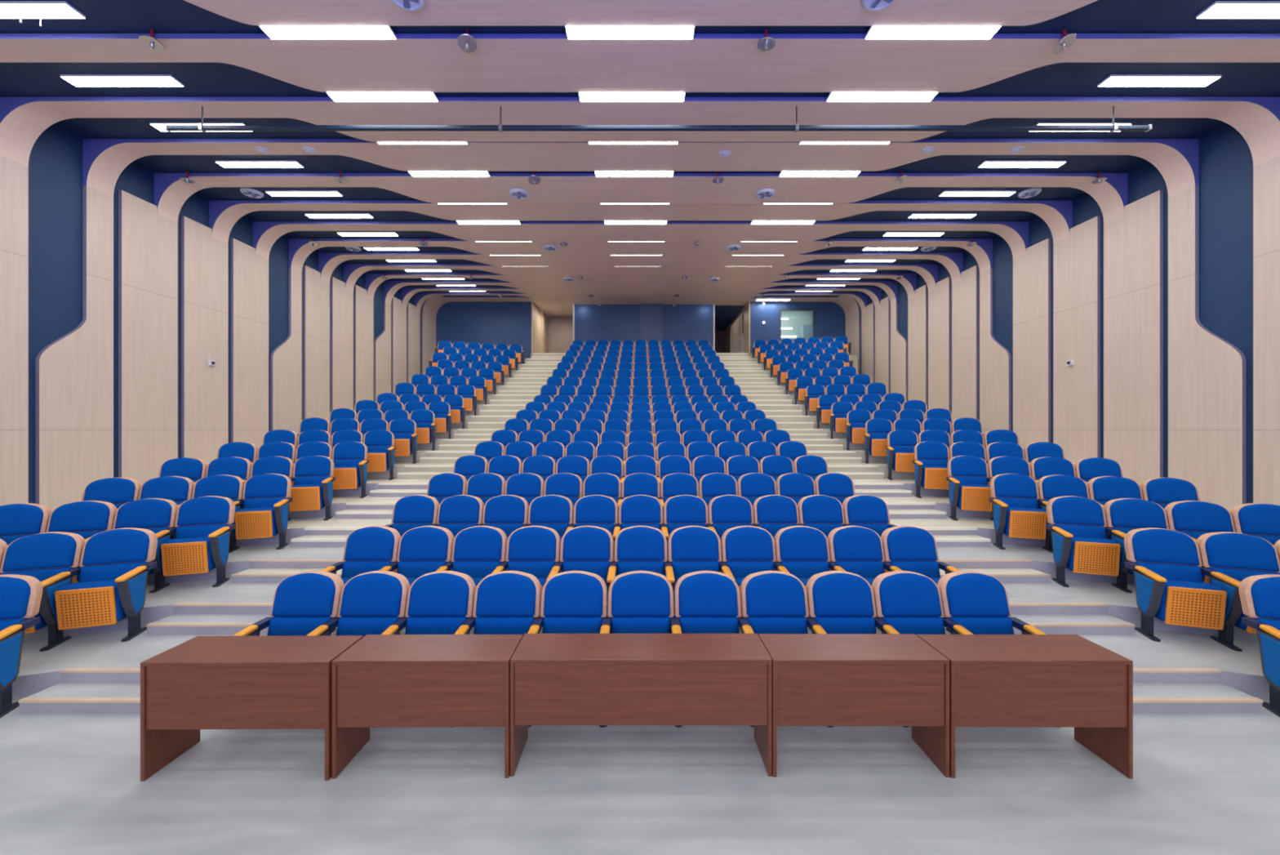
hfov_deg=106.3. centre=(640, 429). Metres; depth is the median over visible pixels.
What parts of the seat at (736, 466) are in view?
backrest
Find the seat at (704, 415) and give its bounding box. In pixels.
[697,408,720,423]
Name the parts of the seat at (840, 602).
armrest, backrest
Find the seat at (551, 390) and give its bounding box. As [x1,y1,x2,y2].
[534,384,558,398]
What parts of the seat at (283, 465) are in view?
backrest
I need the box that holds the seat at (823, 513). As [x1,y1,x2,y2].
[797,494,844,570]
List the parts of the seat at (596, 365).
backrest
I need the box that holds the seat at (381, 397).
[376,392,399,404]
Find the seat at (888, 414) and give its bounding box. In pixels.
[871,408,897,424]
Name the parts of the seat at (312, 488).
seat panel, backrest, armrest, frame, leg, panel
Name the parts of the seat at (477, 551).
armrest, backrest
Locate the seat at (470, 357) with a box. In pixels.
[463,353,479,367]
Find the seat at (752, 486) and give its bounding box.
[737,472,777,524]
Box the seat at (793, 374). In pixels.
[785,368,803,394]
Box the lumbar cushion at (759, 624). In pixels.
[746,616,808,635]
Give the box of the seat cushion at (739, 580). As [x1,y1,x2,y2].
[733,577,745,586]
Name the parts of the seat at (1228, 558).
panel, frame, leg, armrest, backrest, seat panel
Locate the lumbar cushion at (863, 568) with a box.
[834,560,884,577]
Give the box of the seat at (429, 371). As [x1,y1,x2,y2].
[424,365,442,383]
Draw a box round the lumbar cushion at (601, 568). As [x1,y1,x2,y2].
[561,560,609,580]
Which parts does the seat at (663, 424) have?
backrest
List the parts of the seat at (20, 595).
leg, panel, armrest, frame, backrest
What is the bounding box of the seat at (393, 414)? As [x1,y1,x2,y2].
[383,408,409,424]
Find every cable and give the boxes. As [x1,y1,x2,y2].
[19,7,22,23]
[39,7,41,26]
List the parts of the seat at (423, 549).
armrest, backrest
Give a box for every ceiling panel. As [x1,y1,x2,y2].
[0,33,1279,92]
[0,97,1279,167]
[82,138,1199,197]
[154,173,1127,222]
[183,0,1097,26]
[208,200,1072,244]
[253,221,1028,259]
[288,238,992,272]
[318,252,963,283]
[343,263,937,292]
[364,273,916,299]
[383,280,897,305]
[400,287,881,309]
[413,292,867,313]
[421,295,860,317]
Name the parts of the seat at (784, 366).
frame, seat panel, backrest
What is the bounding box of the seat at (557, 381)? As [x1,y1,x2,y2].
[542,376,563,388]
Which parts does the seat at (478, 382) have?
backrest, seat panel, frame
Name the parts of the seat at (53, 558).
seat panel, backrest, frame, leg, armrest, panel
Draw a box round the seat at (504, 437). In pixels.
[490,429,518,448]
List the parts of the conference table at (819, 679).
leg, modesty panel, leg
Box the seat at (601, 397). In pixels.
[591,394,611,406]
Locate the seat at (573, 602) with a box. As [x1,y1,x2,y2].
[527,570,607,727]
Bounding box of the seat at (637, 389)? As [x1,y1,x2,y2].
[630,384,649,399]
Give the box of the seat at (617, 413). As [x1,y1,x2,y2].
[603,408,629,426]
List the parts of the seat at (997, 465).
backrest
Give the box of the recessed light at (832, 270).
[829,269,876,271]
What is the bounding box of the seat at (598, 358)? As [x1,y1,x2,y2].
[587,355,604,364]
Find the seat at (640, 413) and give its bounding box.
[627,408,652,433]
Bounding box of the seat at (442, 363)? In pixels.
[436,359,453,370]
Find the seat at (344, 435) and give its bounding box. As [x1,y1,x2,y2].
[330,429,363,448]
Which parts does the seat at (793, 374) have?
frame, seat panel, backrest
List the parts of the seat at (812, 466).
backrest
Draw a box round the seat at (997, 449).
[985,441,1025,463]
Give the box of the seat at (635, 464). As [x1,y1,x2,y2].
[620,454,657,497]
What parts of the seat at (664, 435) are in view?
backrest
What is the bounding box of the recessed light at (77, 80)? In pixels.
[60,74,184,86]
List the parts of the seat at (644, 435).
backrest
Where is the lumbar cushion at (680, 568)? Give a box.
[671,560,719,579]
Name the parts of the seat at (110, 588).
seat panel, backrest, armrest, frame, leg, panel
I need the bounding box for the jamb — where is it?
[541,310,543,352]
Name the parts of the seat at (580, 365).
backrest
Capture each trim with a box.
[17,697,140,702]
[59,667,140,672]
[146,622,255,626]
[173,602,272,605]
[231,573,341,576]
[249,559,342,561]
[290,537,346,541]
[304,526,364,529]
[335,511,392,514]
[346,502,395,504]
[369,489,426,492]
[377,482,427,484]
[397,472,444,474]
[404,465,453,466]
[419,457,459,458]
[425,451,474,453]
[438,444,476,445]
[443,439,490,440]
[453,433,492,435]
[457,428,503,430]
[467,422,505,422]
[471,415,515,416]
[479,409,520,411]
[482,404,525,405]
[489,400,533,400]
[492,394,539,395]
[498,390,540,391]
[500,385,542,386]
[506,382,546,382]
[508,377,547,378]
[513,374,551,375]
[515,370,552,371]
[520,367,556,368]
[521,364,556,364]
[525,361,560,362]
[527,358,560,359]
[531,355,562,356]
[532,352,564,353]
[573,303,574,341]
[713,303,715,350]
[716,352,749,353]
[719,355,750,356]
[720,358,754,359]
[720,361,755,362]
[724,364,759,364]
[724,367,761,368]
[728,370,766,371]
[729,325,731,352]
[729,374,768,375]
[731,324,733,352]
[733,322,734,352]
[733,377,773,378]
[734,320,736,352]
[735,382,775,382]
[737,318,738,352]
[738,315,740,352]
[739,385,780,386]
[740,313,742,352]
[741,390,782,391]
[742,394,789,395]
[748,400,791,400]
[755,404,799,405]
[760,409,802,411]
[766,415,810,416]
[776,422,813,422]
[777,428,823,430]
[789,433,827,435]
[791,439,838,440]
[804,444,843,445]
[807,451,856,453]
[822,457,862,458]
[827,465,877,466]
[836,472,884,474]
[853,482,903,484]
[854,489,911,492]
[885,502,935,504]
[888,511,946,514]
[916,526,977,529]
[934,537,991,541]
[938,559,1031,561]
[940,573,1050,576]
[1008,602,1108,605]
[1026,622,1134,626]
[1133,667,1222,672]
[1133,697,1262,702]
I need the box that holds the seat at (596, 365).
[584,361,602,371]
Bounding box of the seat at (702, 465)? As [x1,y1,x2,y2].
[692,454,725,497]
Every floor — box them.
[0,699,1279,854]
[12,626,1269,700]
[23,577,1257,639]
[77,542,1204,584]
[235,515,1045,546]
[288,494,992,518]
[332,477,949,496]
[366,462,915,479]
[394,449,887,462]
[417,438,864,449]
[431,428,850,438]
[447,415,834,428]
[461,404,820,415]
[476,394,808,404]
[487,385,794,394]
[493,377,788,385]
[501,369,780,377]
[508,364,773,370]
[524,355,857,369]
[530,353,757,358]
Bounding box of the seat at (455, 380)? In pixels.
[448,375,467,394]
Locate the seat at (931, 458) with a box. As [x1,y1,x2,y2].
[912,440,950,497]
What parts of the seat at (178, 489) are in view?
backrest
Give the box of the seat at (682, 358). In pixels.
[676,355,691,364]
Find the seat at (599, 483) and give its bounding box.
[582,472,621,524]
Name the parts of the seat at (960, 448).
backrest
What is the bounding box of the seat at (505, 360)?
[495,355,511,377]
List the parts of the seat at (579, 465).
backrest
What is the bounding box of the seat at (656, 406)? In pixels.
[651,401,672,414]
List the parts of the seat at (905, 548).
armrest, backrest, armrest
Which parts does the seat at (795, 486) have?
backrest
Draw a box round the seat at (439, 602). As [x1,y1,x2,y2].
[373,570,475,727]
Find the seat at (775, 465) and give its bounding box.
[759,454,794,481]
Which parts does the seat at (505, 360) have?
backrest, seat panel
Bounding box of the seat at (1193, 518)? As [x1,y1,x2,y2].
[1164,500,1235,582]
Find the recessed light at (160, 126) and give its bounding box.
[149,122,245,131]
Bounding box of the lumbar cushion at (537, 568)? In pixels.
[506,560,555,577]
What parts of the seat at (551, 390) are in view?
backrest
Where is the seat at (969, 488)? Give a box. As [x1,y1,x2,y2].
[946,455,993,519]
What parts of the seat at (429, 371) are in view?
backrest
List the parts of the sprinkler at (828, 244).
collector plate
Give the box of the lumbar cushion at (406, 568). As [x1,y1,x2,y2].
[396,560,447,577]
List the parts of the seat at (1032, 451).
backrest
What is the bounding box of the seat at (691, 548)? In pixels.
[664,525,721,633]
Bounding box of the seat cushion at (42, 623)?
[34,610,47,630]
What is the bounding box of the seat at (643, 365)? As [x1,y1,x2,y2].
[631,361,648,372]
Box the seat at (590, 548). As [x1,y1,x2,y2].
[546,525,613,617]
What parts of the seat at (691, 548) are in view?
frame, armrest, backrest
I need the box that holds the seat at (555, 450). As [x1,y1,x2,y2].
[534,440,564,463]
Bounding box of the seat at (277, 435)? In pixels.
[257,429,297,448]
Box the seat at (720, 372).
[713,368,733,380]
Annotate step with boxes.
[19,682,140,712]
[146,613,271,634]
[231,568,342,582]
[291,534,348,546]
[335,509,392,518]
[369,488,426,496]
[397,471,453,479]
[419,456,461,462]
[438,445,475,449]
[454,435,491,438]
[467,422,504,428]
[479,411,517,415]
[489,400,533,404]
[498,391,539,394]
[506,382,546,385]
[513,375,551,377]
[520,368,554,370]
[525,362,557,364]
[531,356,562,358]
[719,356,750,358]
[724,362,755,364]
[727,368,761,370]
[729,375,768,377]
[735,382,774,385]
[742,391,782,394]
[748,400,791,404]
[764,411,802,415]
[777,422,813,428]
[790,435,826,438]
[805,445,843,449]
[820,456,861,462]
[828,471,884,479]
[854,488,911,496]
[888,509,946,518]
[933,534,990,546]
[939,568,1049,582]
[1010,613,1134,634]
[1133,682,1262,712]
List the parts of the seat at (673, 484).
armrest, backrest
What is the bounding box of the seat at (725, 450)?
[716,440,746,463]
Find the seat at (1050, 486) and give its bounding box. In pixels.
[1037,474,1089,552]
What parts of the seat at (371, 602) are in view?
armrest, frame, backrest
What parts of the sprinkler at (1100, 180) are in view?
collector plate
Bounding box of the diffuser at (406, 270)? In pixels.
[405,270,451,271]
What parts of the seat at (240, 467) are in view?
backrest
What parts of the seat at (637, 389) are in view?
backrest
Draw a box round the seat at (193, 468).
[141,457,207,485]
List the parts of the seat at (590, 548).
armrest, backrest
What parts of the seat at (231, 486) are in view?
backrest, leg, frame, panel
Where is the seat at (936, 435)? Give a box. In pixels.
[918,429,951,448]
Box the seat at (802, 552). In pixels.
[773,525,830,617]
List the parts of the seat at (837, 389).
backrest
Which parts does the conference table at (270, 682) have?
leg, modesty panel, leg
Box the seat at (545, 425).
[528,417,553,435]
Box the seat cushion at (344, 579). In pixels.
[340,577,352,584]
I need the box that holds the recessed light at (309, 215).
[305,213,373,217]
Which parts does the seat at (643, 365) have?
backrest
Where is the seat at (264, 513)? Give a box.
[234,473,293,549]
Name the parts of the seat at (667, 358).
backrest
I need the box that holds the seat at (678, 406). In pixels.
[672,400,693,414]
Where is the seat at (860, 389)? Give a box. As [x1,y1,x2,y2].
[845,382,866,398]
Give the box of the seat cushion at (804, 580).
[797,577,810,585]
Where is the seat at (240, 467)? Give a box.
[205,456,251,509]
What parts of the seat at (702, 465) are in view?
backrest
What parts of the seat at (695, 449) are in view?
backrest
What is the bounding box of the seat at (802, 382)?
[794,375,813,404]
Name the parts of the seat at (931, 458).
leg, panel, frame, armrest, backrest, seat panel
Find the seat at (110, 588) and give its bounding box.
[54,527,157,641]
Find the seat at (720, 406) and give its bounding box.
[714,400,735,414]
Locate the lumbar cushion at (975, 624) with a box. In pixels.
[948,616,1014,634]
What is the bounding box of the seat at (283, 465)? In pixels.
[249,456,293,520]
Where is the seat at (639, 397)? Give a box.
[630,394,650,406]
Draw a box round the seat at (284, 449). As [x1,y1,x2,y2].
[256,441,296,463]
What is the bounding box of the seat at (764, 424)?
[752,417,777,435]
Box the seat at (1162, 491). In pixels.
[1140,477,1199,508]
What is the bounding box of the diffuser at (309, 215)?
[306,214,372,217]
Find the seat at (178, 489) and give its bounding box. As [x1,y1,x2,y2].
[137,475,194,539]
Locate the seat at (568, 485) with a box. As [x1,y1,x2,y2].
[543,472,582,524]
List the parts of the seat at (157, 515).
backrest, leg, frame, armrest, panel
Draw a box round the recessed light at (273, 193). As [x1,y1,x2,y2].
[265,190,342,195]
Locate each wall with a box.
[28,123,421,503]
[435,302,531,364]
[531,301,546,353]
[546,315,573,352]
[574,304,713,350]
[715,330,724,352]
[724,301,750,353]
[736,314,742,338]
[750,302,845,353]
[860,124,1253,503]
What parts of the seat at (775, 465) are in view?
backrest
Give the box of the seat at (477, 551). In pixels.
[435,525,506,617]
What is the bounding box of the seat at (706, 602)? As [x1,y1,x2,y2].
[670,570,741,727]
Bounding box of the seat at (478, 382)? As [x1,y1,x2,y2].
[467,375,487,404]
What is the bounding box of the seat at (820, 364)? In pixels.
[811,360,827,370]
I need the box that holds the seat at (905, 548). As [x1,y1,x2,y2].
[880,525,959,632]
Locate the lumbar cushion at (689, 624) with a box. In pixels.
[679,616,738,633]
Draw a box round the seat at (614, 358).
[602,355,618,364]
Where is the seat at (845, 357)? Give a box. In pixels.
[833,351,853,366]
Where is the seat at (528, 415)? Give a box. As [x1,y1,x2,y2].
[515,408,537,423]
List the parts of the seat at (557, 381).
backrest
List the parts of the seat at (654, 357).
backrest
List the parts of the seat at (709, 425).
backrest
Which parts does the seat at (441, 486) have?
backrest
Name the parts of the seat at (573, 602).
armrest, backrest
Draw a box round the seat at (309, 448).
[291,441,332,485]
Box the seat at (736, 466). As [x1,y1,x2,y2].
[725,454,759,481]
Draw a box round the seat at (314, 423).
[297,417,330,435]
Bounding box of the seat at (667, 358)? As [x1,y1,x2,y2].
[662,355,676,364]
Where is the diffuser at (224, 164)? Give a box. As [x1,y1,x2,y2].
[216,162,302,167]
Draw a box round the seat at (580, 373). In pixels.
[564,368,584,380]
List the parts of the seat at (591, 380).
backrest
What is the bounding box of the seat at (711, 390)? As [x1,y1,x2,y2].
[705,384,723,398]
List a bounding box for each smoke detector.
[254,146,269,153]
[302,146,315,153]
[719,150,730,157]
[921,146,934,153]
[1009,146,1023,153]
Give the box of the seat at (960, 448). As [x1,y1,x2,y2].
[948,441,990,485]
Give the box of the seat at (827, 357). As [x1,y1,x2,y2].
[817,352,833,363]
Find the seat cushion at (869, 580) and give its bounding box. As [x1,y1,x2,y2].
[862,577,875,585]
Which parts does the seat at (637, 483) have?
armrest, backrest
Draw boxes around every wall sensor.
[207,360,215,365]
[1066,360,1074,365]
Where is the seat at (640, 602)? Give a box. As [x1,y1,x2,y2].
[599,570,673,727]
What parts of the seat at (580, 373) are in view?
backrest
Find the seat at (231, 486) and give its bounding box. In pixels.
[191,474,244,552]
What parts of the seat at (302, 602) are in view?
armrest, frame, backrest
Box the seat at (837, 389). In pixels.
[825,383,845,401]
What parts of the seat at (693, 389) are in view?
backrest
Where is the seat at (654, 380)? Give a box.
[648,376,666,389]
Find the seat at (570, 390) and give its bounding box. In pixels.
[554,384,576,398]
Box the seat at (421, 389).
[415,382,435,398]
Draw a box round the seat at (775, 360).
[769,355,786,377]
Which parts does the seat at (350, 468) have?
seat panel, backrest, armrest, frame, leg, panel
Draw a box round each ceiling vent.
[240,187,263,198]
[345,246,360,251]
[920,246,936,251]
[1017,187,1041,198]
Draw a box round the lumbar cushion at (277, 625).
[266,616,332,635]
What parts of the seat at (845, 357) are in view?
backrest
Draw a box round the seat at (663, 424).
[653,417,678,446]
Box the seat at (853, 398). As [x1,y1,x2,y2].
[839,393,860,405]
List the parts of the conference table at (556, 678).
leg, modesty panel, leg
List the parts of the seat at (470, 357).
backrest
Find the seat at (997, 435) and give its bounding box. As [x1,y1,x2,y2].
[983,429,1023,448]
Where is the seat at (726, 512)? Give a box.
[706,494,754,572]
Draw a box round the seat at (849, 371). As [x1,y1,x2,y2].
[839,365,857,383]
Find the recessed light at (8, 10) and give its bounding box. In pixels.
[0,1,85,18]
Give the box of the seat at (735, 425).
[727,417,752,435]
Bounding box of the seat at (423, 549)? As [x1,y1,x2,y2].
[378,525,453,617]
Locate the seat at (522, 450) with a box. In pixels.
[504,440,534,462]
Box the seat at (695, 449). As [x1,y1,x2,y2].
[686,440,716,475]
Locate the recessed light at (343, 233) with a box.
[337,231,398,235]
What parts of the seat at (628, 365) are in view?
backrest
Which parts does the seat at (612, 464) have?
backrest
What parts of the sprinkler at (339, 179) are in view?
collector plate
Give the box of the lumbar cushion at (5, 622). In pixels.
[0,617,26,640]
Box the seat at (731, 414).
[720,408,743,425]
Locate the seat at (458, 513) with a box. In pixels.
[431,494,484,570]
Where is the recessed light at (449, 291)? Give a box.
[448,290,485,291]
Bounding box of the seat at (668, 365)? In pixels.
[663,361,679,373]
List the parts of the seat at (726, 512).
backrest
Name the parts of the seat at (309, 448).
backrest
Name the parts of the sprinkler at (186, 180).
collector plate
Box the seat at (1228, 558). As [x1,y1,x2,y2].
[1195,531,1279,651]
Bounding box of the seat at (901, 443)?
[885,429,918,479]
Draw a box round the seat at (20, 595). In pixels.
[0,573,43,717]
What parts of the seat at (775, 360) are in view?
seat panel, backrest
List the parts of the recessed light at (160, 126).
frame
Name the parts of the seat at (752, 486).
backrest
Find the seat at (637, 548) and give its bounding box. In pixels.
[606,525,667,633]
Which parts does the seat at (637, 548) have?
armrest, frame, backrest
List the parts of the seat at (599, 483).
backrest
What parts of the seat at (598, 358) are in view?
backrest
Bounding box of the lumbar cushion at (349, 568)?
[341,560,392,577]
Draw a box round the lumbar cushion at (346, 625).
[336,616,399,635]
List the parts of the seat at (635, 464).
backrest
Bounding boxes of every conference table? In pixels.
[140,635,364,781]
[332,634,523,777]
[510,633,772,776]
[758,633,949,777]
[916,634,1133,777]
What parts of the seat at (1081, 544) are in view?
panel, leg, frame, armrest, backrest, seat panel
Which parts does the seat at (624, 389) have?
backrest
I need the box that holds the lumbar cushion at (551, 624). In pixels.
[542,616,602,633]
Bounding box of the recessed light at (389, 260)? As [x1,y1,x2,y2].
[386,259,436,262]
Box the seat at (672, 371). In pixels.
[664,368,681,386]
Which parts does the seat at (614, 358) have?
backrest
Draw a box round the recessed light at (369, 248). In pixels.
[363,246,419,250]
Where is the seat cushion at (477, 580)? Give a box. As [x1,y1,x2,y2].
[471,577,484,585]
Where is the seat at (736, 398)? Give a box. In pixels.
[728,394,748,405]
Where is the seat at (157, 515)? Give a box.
[112,497,177,592]
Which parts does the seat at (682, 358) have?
backrest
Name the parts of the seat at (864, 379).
backrest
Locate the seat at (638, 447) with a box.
[622,440,655,476]
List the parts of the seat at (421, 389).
backrest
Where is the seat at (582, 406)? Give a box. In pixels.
[567,400,587,414]
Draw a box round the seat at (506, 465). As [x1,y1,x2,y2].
[487,454,522,482]
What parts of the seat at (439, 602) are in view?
armrest, frame, backrest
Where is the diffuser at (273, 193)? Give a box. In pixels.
[266,191,341,195]
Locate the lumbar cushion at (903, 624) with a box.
[881,616,945,635]
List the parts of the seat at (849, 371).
backrest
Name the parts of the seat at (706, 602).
armrest, backrest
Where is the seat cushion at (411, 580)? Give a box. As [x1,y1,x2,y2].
[405,577,418,585]
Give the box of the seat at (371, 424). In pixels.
[360,417,388,436]
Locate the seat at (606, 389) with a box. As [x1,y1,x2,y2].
[591,384,613,399]
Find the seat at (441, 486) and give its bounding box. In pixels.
[426,472,466,524]
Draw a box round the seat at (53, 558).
[0,531,85,651]
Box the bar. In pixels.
[164,106,1151,132]
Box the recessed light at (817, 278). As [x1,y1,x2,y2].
[817,278,859,279]
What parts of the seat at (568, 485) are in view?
backrest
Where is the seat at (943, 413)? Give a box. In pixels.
[924,408,952,422]
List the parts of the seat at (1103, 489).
backrest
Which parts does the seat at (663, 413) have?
backrest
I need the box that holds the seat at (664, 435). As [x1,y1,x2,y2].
[654,429,681,459]
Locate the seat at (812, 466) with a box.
[793,454,828,481]
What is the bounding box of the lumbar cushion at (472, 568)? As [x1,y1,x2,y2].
[452,560,501,577]
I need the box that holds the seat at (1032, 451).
[1023,441,1074,464]
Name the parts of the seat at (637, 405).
backrest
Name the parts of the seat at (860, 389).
backrest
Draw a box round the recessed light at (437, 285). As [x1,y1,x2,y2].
[436,284,475,285]
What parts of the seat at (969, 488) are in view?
panel, leg, frame, armrest, backrest, seat panel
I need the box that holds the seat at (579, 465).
[555,454,589,497]
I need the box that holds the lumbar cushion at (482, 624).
[473,616,535,635]
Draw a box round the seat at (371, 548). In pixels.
[321,525,400,632]
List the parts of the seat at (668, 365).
backrest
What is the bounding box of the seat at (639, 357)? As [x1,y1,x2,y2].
[632,355,648,369]
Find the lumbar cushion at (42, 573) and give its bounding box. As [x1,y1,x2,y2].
[0,566,74,581]
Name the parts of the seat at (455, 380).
backrest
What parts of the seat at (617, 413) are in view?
backrest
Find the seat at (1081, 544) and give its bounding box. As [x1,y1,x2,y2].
[1045,495,1120,586]
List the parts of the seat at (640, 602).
armrest, backrest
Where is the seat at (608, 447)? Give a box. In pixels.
[595,440,625,461]
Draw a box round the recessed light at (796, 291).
[795,290,832,291]
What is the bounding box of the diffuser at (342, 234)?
[338,233,397,235]
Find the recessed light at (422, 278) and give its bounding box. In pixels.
[422,278,464,279]
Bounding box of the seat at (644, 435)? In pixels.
[625,429,653,459]
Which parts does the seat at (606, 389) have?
backrest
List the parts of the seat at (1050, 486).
panel, frame, leg, backrest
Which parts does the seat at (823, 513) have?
backrest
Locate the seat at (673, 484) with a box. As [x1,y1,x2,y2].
[657,472,698,529]
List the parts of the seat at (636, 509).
armrest, backrest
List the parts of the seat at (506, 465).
backrest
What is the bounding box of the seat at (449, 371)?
[442,366,460,378]
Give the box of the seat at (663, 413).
[652,408,675,433]
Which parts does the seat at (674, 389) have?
backrest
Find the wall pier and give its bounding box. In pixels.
[640,303,662,343]
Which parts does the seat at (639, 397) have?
backrest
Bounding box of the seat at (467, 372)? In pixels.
[460,367,477,379]
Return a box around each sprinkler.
[138,29,164,53]
[179,171,195,183]
[307,237,318,246]
[333,171,346,183]
[418,237,428,246]
[457,29,477,53]
[528,171,539,184]
[559,241,568,246]
[711,171,724,183]
[756,29,775,50]
[824,237,833,246]
[895,171,907,184]
[896,272,903,279]
[967,237,977,246]
[1052,29,1076,53]
[1091,171,1106,183]
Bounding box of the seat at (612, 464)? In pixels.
[589,454,623,497]
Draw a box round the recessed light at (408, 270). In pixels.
[404,269,452,271]
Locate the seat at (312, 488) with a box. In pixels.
[288,455,335,519]
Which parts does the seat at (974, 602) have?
frame, armrest, backrest, frame, armrest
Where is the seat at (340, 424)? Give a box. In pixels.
[329,417,359,435]
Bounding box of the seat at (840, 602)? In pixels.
[805,570,876,727]
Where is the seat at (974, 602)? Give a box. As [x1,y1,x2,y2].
[937,570,1060,727]
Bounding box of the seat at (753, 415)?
[743,408,766,423]
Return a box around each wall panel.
[0,155,28,506]
[35,185,113,511]
[118,190,177,484]
[181,216,228,462]
[230,238,268,448]
[270,267,302,434]
[302,265,329,420]
[330,276,353,411]
[354,284,373,406]
[373,302,391,401]
[391,296,406,393]
[406,302,420,383]
[421,311,435,374]
[845,311,860,374]
[861,302,875,383]
[875,296,889,393]
[890,302,907,401]
[907,284,927,406]
[928,276,951,411]
[951,265,978,420]
[979,267,1011,434]
[1013,238,1051,448]
[1053,216,1100,462]
[1103,190,1163,484]
[1168,185,1246,511]
[1253,155,1279,505]
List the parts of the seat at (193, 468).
backrest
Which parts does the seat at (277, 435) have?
backrest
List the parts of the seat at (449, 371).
backrest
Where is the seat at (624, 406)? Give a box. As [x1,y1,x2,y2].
[606,401,630,414]
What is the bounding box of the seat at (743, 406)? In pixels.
[735,401,756,414]
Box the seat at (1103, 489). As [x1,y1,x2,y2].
[1087,475,1143,539]
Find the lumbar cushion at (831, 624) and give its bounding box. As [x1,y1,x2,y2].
[813,616,876,633]
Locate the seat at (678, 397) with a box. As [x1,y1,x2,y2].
[670,394,689,407]
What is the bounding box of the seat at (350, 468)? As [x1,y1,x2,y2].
[331,440,368,497]
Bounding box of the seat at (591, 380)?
[577,376,597,388]
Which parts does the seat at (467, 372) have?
backrest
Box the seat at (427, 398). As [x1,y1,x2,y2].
[421,393,442,405]
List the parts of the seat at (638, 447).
backrest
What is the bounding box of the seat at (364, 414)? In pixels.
[356,408,383,423]
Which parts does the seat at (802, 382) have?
frame, seat panel, backrest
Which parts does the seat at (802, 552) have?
armrest, backrest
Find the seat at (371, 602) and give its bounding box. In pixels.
[306,570,409,635]
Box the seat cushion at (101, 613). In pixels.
[57,579,126,625]
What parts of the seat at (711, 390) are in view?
backrest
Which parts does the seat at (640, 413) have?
backrest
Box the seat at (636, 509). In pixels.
[613,494,662,575]
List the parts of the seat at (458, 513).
backrest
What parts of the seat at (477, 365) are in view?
backrest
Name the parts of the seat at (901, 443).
leg, panel, frame, backrest, seat panel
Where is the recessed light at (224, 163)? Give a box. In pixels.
[215,160,303,167]
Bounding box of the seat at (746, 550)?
[719,525,776,617]
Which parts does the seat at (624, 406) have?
backrest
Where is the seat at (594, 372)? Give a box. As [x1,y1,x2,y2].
[581,368,599,378]
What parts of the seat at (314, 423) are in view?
backrest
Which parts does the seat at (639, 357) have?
backrest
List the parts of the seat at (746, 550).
armrest, backrest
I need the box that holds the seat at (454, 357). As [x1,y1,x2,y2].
[448,352,463,363]
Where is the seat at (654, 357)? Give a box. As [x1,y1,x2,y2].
[647,355,662,369]
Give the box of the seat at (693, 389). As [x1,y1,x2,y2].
[685,384,705,399]
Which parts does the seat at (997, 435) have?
backrest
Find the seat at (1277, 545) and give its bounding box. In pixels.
[1273,539,1279,560]
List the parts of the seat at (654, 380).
backrest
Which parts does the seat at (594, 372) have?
backrest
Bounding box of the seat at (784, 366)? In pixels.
[777,360,794,385]
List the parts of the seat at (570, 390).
backrest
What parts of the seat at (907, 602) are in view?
armrest, backrest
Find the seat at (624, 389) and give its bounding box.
[610,384,631,398]
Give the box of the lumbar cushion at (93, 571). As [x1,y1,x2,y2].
[78,560,147,582]
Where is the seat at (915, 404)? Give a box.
[902,400,927,413]
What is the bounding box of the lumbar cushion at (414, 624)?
[404,616,467,634]
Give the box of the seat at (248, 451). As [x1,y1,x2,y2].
[207,441,257,464]
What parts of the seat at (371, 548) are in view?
armrest, backrest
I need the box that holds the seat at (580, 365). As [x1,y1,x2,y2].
[572,361,586,377]
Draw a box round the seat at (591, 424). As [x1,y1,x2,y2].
[578,417,603,435]
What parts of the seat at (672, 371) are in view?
backrest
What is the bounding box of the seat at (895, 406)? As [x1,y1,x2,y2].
[877,400,902,414]
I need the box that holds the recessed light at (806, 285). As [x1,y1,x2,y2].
[805,284,844,285]
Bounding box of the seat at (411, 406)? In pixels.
[404,400,427,414]
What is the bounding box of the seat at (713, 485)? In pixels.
[698,472,737,524]
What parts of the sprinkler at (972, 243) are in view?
collector plate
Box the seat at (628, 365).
[616,361,632,372]
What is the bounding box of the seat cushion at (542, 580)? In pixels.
[536,577,547,586]
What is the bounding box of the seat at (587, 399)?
[572,394,591,408]
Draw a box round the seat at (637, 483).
[617,472,659,529]
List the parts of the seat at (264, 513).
seat panel, backrest, armrest, frame, leg, panel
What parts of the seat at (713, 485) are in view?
backrest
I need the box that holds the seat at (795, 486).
[775,472,816,524]
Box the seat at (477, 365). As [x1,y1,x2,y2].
[471,360,486,373]
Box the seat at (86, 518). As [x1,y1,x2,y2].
[45,500,117,582]
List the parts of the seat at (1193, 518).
backrest, seat panel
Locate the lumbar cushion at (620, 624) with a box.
[611,616,670,633]
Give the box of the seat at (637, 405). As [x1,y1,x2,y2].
[628,401,651,414]
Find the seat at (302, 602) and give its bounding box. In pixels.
[231,570,344,635]
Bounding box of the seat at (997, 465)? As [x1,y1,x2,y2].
[987,456,1031,520]
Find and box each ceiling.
[0,0,1279,296]
[715,304,746,330]
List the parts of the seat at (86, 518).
seat panel, backrest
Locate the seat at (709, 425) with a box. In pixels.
[702,417,728,439]
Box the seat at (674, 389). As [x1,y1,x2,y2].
[666,384,686,399]
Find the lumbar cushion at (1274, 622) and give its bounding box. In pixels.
[1254,617,1279,640]
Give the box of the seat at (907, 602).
[871,570,945,727]
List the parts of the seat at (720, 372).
backrest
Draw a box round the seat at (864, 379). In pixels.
[851,373,871,386]
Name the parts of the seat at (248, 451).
backrest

